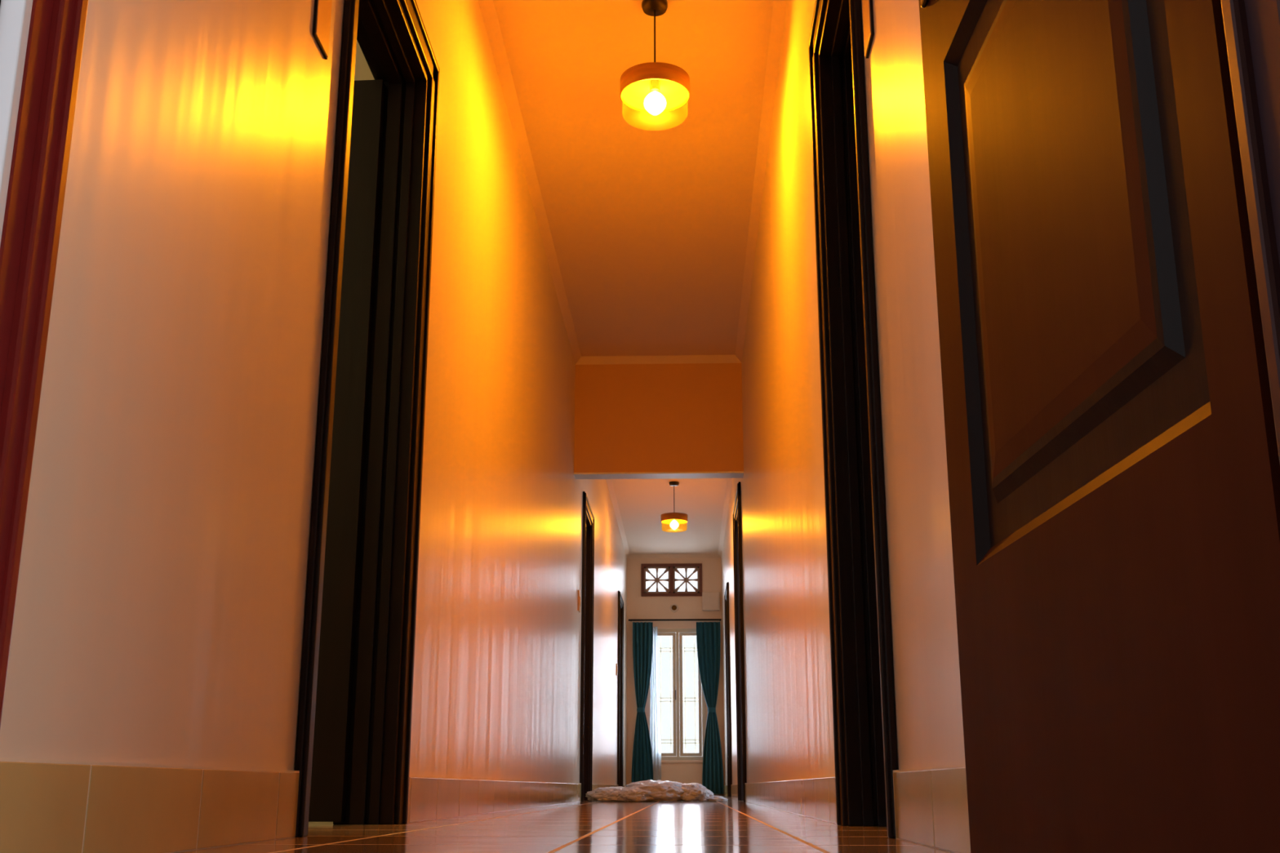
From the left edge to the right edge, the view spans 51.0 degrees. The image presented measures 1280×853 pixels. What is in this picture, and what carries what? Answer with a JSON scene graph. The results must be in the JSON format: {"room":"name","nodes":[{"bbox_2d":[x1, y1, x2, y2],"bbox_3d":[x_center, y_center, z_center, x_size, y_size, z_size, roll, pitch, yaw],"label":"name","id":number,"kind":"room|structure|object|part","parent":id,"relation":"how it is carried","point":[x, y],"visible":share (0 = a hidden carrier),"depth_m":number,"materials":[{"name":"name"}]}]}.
{"room":"house hallway","nodes":[
{"label":"house hallway","id":0,"kind":"room"},
{"bbox_2d":[0,0,626,785],"bbox_3d":[-0.548,0.754,8.262,0.150,3.020,17.700,-1,-15,2],"label":"wall","id":1,"kind":"structure","parent":0,"point":[160,606],"depth_m":2.34,"materials":[{"name":"paint"}]},
{"bbox_2d":[0,0,88,727],"bbox_3d":[-0.786,-0.728,1.183,0.174,2.200,1.050,-1,-15,2],"label":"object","id":2,"kind":"object","parent":1,"relation":"attached to","point":[42,41],"visible":1,"depth_m":1.52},
{"bbox_2d":[0,757,626,852],"bbox_3d":[-0.467,2.152,7.882,0.013,0.122,17.698,-1,-15,2],"label":"baseboard","id":3,"kind":"structure","parent":1,"relation":"attached to","point":[46,806],"depth_m":1.91,"materials":[{"name":"tile"}]},
{"bbox_2d":[312,0,332,59],"bbox_3d":[-0.665,-0.877,2.820,0.008,0.180,0.100,-1,-15,2],"label":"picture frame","id":4,"kind":"object","parent":1,"relation":"attached to","point":[322,8],"visible":1,"depth_m":2.80,"materials":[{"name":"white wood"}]},
{"bbox_2d":[308,79,385,822],"bbox_3d":[-1.150,0.003,3.695,0.800,2.080,0.037,-1,-15,4],"label":"leaf","id":5,"kind":"object","parent":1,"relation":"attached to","point":[330,764],"visible":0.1,"depth_m":3.62,"materials":[{"name":"brown wood"}]},
{"bbox_2d":[294,0,439,837],"bbox_3d":[-0.709,-0.155,3.310,0.174,2.200,1.000,-1,-15,2],"label":"frame","id":6,"kind":"object","parent":1,"relation":"attached to","point":[392,37],"visible":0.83,"depth_m":3.60,"materials":[{"name":"brown wood"}]},
{"bbox_2d":[577,590,581,612],"bbox_3d":[-0.423,1.222,9.385,0.016,0.140,0.120,-1,-15,2],"label":"light switch","id":7,"kind":"object","parent":1,"relation":"attached to","point":[579,591],"visible":1,"depth_m":9.34,"materials":[{"name":"white plastic"}]},
{"bbox_2d":[579,491,594,801],"bbox_3d":[-0.468,1.663,10.061,0.174,2.200,0.950,-1,-15,2],"label":"frame","id":8,"kind":"object","parent":1,"relation":"attached to","point":[588,540],"visible":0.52,"depth_m":10.31,"materials":[{"name":"brown wood"}]},
{"bbox_2d":[617,591,623,786],"bbox_3d":[-0.291,2.995,15.007,0.174,2.200,0.900,-1,-15,2],"label":"frame","id":9,"kind":"object","parent":1,"relation":"attached to","point":[620,602],"visible":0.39,"depth_m":15.21,"materials":[{"name":"brown wood"}]},
{"bbox_2d":[478,0,786,558],"bbox_3d":[0.129,-0.640,8.613,1.205,0.045,17.700,-1,-15,2],"label":"trim","id":10,"kind":"structure","parent":1,"relation":"attached to","point":[487,7],"depth_m":6.85,"materials":[{"name":"white paint"}]},
{"bbox_2d":[354,40,374,80],"bbox_3d":[-2.328,-1.769,4.238,3.095,0.100,3.500,-1,-15,2],"label":"ceiling","id":11,"kind":"structure","parent":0,"point":[362,71],"depth_m":5.33,"materials":[{"name":"white paint"}]},
{"bbox_2d":[173,795,954,852],"bbox_3d":[-0.622,1.842,6.340,6.700,0.080,21.150,-1,-15,2],"label":"floor","id":12,"kind":"structure","parent":0,"point":[733,825],"depth_m":2.64,"materials":[{"name":"tile"}]},
{"bbox_2d":[585,779,728,801],"bbox_3d":[0.104,2.497,9.215,0.954,0.143,0.598,5,-16,-19],"label":"rug","id":13,"kind":"object","parent":12,"relation":"on","point":[649,790],"visible":1,"depth_m":9.01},
{"bbox_2d":[493,0,773,554],"bbox_3d":[0.132,-0.691,8.704,1.505,0.100,17.850,-1,-15,2],"label":"ceiling","id":14,"kind":"structure","parent":0,"point":[648,215],"depth_m":6.55,"materials":[{"name":"paint"}]},
{"bbox_2d":[620,0,689,115],"bbox_3d":[0.056,-1.379,5.043,0.260,0.475,0.260,-1,-15,2],"label":"pendant lamp","id":15,"kind":"object","parent":14,"relation":"hanging from","point":[655,88],"visible":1,"depth_m":5.01,"materials":[{"name":"metal"}]},
{"bbox_3d":[0.056,-1.420,5.054,0.038,0.350,0.038,-1,-15,2],"label":"cord and socket","id":16,"kind":"part","parent":15,"relation":"part of","materials":[{"name":"metal"}]},
{"bbox_3d":[0.056,-1.203,4.995,0.084,0.100,0.084,-1,-15,2],"label":"bulb","id":17,"kind":"part","parent":15,"relation":"part of","materials":[{"name":"white glass"}]},
{"bbox_2d":[661,481,687,529],"bbox_3d":[0.332,0.775,13.043,0.260,0.475,0.260,-1,-15,2],"label":"pendant lamp","id":18,"kind":"object","parent":14,"relation":"hanging from","point":[673,519],"visible":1,"depth_m":12.96,"materials":[{"name":"metal"}]},
{"bbox_3d":[0.332,0.734,13.054,0.038,0.350,0.038,-1,-15,2],"label":"cord and socket","id":19,"kind":"part","parent":18,"relation":"part of","materials":[{"name":"metal"}]},
{"bbox_3d":[0.332,0.952,12.996,0.084,0.100,0.084,-1,-15,2],"label":"bulb","id":20,"kind":"part","parent":18,"relation":"part of","materials":[{"name":"white glass"}]},
{"bbox_2d":[573,363,743,479],"bbox_3d":[0.129,-0.059,9.270,1.150,0.825,0.154,-1,-15,2],"label":"beam","id":21,"kind":"structure","parent":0,"point":[677,420],"depth_m":9.19,"materials":[{"name":"white paint"}]},
{"bbox_2d":[626,557,724,795],"bbox_3d":[0.438,3.091,16.846,1.505,2.970,0.150,-1,-15,2],"label":"wall","id":22,"kind":"structure","parent":0,"point":[638,607],"depth_m":16.94,"materials":[{"name":"paint"}]},
{"bbox_2d":[649,626,661,780],"bbox_3d":[0.187,3.458,16.631,0.150,1.950,0.032,-1,-15,2],"label":"sheer curtain","id":23,"kind":"object","parent":22,"relation":"hanging from","point":[655,721],"visible":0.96,"depth_m":16.60,"materials":[{"name":"white fabric"}]},
{"bbox_2d":[640,563,702,596],"bbox_3d":[0.403,1.957,17.095,0.776,0.416,0.080,-1,-15,2],"label":"air vent","id":24,"kind":"object","parent":22,"relation":"in","point":[672,568],"visible":1,"depth_m":17.07,"materials":[{"name":"brown wood"}]},
{"bbox_2d":[670,603,678,612],"bbox_3d":[0.432,2.290,16.966,0.110,0.110,0.035,-1,-15,2],"label":"wall speaker","id":25,"kind":"object","parent":22,"relation":"attached to","point":[673,607],"visible":1,"depth_m":16.95,"materials":[{"name":"plastic"}]},
{"bbox_2d":[628,618,721,621],"bbox_3d":[0.438,2.438,16.892,1.165,0.022,0.101,-1,-15,2],"label":"curtain rod","id":26,"kind":"object","parent":22,"relation":"attached to","point":[648,620],"visible":1,"depth_m":16.85,"materials":[{"name":"metal"}]},
{"bbox_2d":[631,622,653,782],"bbox_3d":[0.030,3.448,16.593,0.270,2.050,0.080,-1,-15,2],"label":"curtain","id":27,"kind":"object","parent":26,"relation":"hanging from","point":[642,633],"visible":0.92,"depth_m":16.62,"materials":[{"name":"teal fabric"}]},
{"bbox_2d":[696,622,723,794],"bbox_3d":[0.859,3.455,16.562,0.311,2.080,0.080,-1,-15,2],"label":"curtain","id":28,"kind":"object","parent":26,"relation":"hanging from","point":[708,633],"visible":0.98,"depth_m":16.60,"materials":[{"name":"teal fabric"}]},
{"bbox_2d":[657,635,702,753],"bbox_3d":[0.474,3.357,16.831,0.685,1.610,0.012,-1,-15,2],"label":"window grille","id":29,"kind":"object","parent":22,"relation":"attached to","point":[670,647],"visible":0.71,"depth_m":16.84,"materials":[{"name":"white metal"}]},
{"bbox_2d":[657,628,706,759],"bbox_3d":[0.472,3.339,16.767,0.685,1.610,0.090,-1,-15,2],"label":"frame","id":30,"kind":"object","parent":22,"relation":"attached to","point":[677,633],"visible":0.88,"depth_m":16.70,"materials":[{"name":"white wood"}]},
{"bbox_2d":[661,760,702,762],"bbox_3d":[0.470,4.114,16.491,0.745,0.030,0.040,-1,-15,2],"label":"sill","id":31,"kind":"structure","parent":22,"relation":"attached to","point":[662,761],"depth_m":16.47,"materials":[{"name":"paint"}]},
{"bbox_2d":[702,591,719,610],"bbox_3d":[0.896,2.209,16.955,0.220,0.230,0.066,-1,-15,2],"label":"electrical box","id":32,"kind":"object","parent":22,"relation":"attached to","point":[710,600],"visible":1,"depth_m":16.93,"materials":[{"name":"plastic"}]},
{"bbox_2d":[721,478,737,785],"bbox_3d":[1.003,2.223,13.717,0.150,3.020,6.300,-1,-15,2],"label":"wall","id":33,"kind":"structure","parent":0,"point":[727,562],"depth_m":13.66,"materials":[{"name":"paint"}]},
{"bbox_2d":[724,582,732,797],"bbox_3d":[1.019,2.827,14.383,0.174,2.200,0.900,-1,-15,2],"label":"frame","id":34,"kind":"object","parent":33,"relation":"attached to","point":[726,590],"visible":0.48,"depth_m":14.47,"materials":[{"name":"brown wood"}]},
{"bbox_2d":[724,784,737,798],"bbox_3d":[0.922,3.623,13.343,0.013,0.122,6.298,-1,-15,2],"label":"baseboard","id":35,"kind":"structure","parent":33,"relation":"attached to","point":[734,788],"depth_m":12.96,"materials":[{"name":"tile"}]},
{"bbox_2d":[733,0,965,782],"bbox_3d":[0.642,-0.076,5.179,0.150,3.020,11.400,-1,-15,2],"label":"wall","id":36,"kind":"structure","parent":0,"point":[789,724],"depth_m":3.95,"materials":[{"name":"paint"}]},
{"bbox_2d":[732,481,746,801],"bbox_3d":[0.800,1.596,9.811,0.174,2.200,1.080,-1,-15,2],"label":"frame","id":37,"kind":"object","parent":36,"relation":"attached to","point":[737,536],"visible":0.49,"depth_m":10.06,"materials":[{"name":"brown wood"}]},
{"bbox_2d":[808,0,897,838],"bbox_3d":[0.564,-0.182,3.210,0.174,2.200,0.920,-1,-15,2],"label":"frame","id":38,"kind":"object","parent":36,"relation":"attached to","point":[865,742],"visible":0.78,"depth_m":3.46,"materials":[{"name":"brown wood"}]},
{"bbox_2d":[744,764,970,852],"bbox_3d":[0.561,1.324,4.805,0.013,0.122,11.398,-1,-15,2],"label":"baseboard","id":39,"kind":"structure","parent":36,"relation":"attached to","point":[931,803],"depth_m":2.27,"materials":[{"name":"tile"}]},
{"bbox_2d":[862,0,874,57],"bbox_3d":[0.477,-0.878,2.818,0.008,0.180,0.095,-1,-15,2],"label":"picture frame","id":40,"kind":"object","parent":36,"relation":"attached to","point":[867,5],"visible":1,"depth_m":2.79,"materials":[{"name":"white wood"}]},
{"bbox_2d":[918,0,1279,852],"bbox_3d":[0.388,-0.598,1.465,0.093,2.080,0.856,0,-15,0],"label":"leaf","id":41,"kind":"object","parent":36,"relation":"attached to","point":[1113,464],"visible":1,"depth_m":1.16,"materials":[{"name":"brown wood"}]},
{"bbox_3d":[0.369,-0.701,1.822,0.057,0.215,0.140,0,-15,0],"label":"handle","id":42,"kind":"part","parent":41,"relation":"part of","materials":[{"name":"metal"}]},
{"bbox_2d":[1220,0,1279,462],"bbox_3d":[0.470,-0.883,0.604,0.174,2.200,0.940,-1,-15,2],"label":"frame","id":43,"kind":"object","parent":36,"relation":"attached to","point":[1251,27],"visible":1,"depth_m":0.87,"materials":[{"name":"black wood"}]}
]}

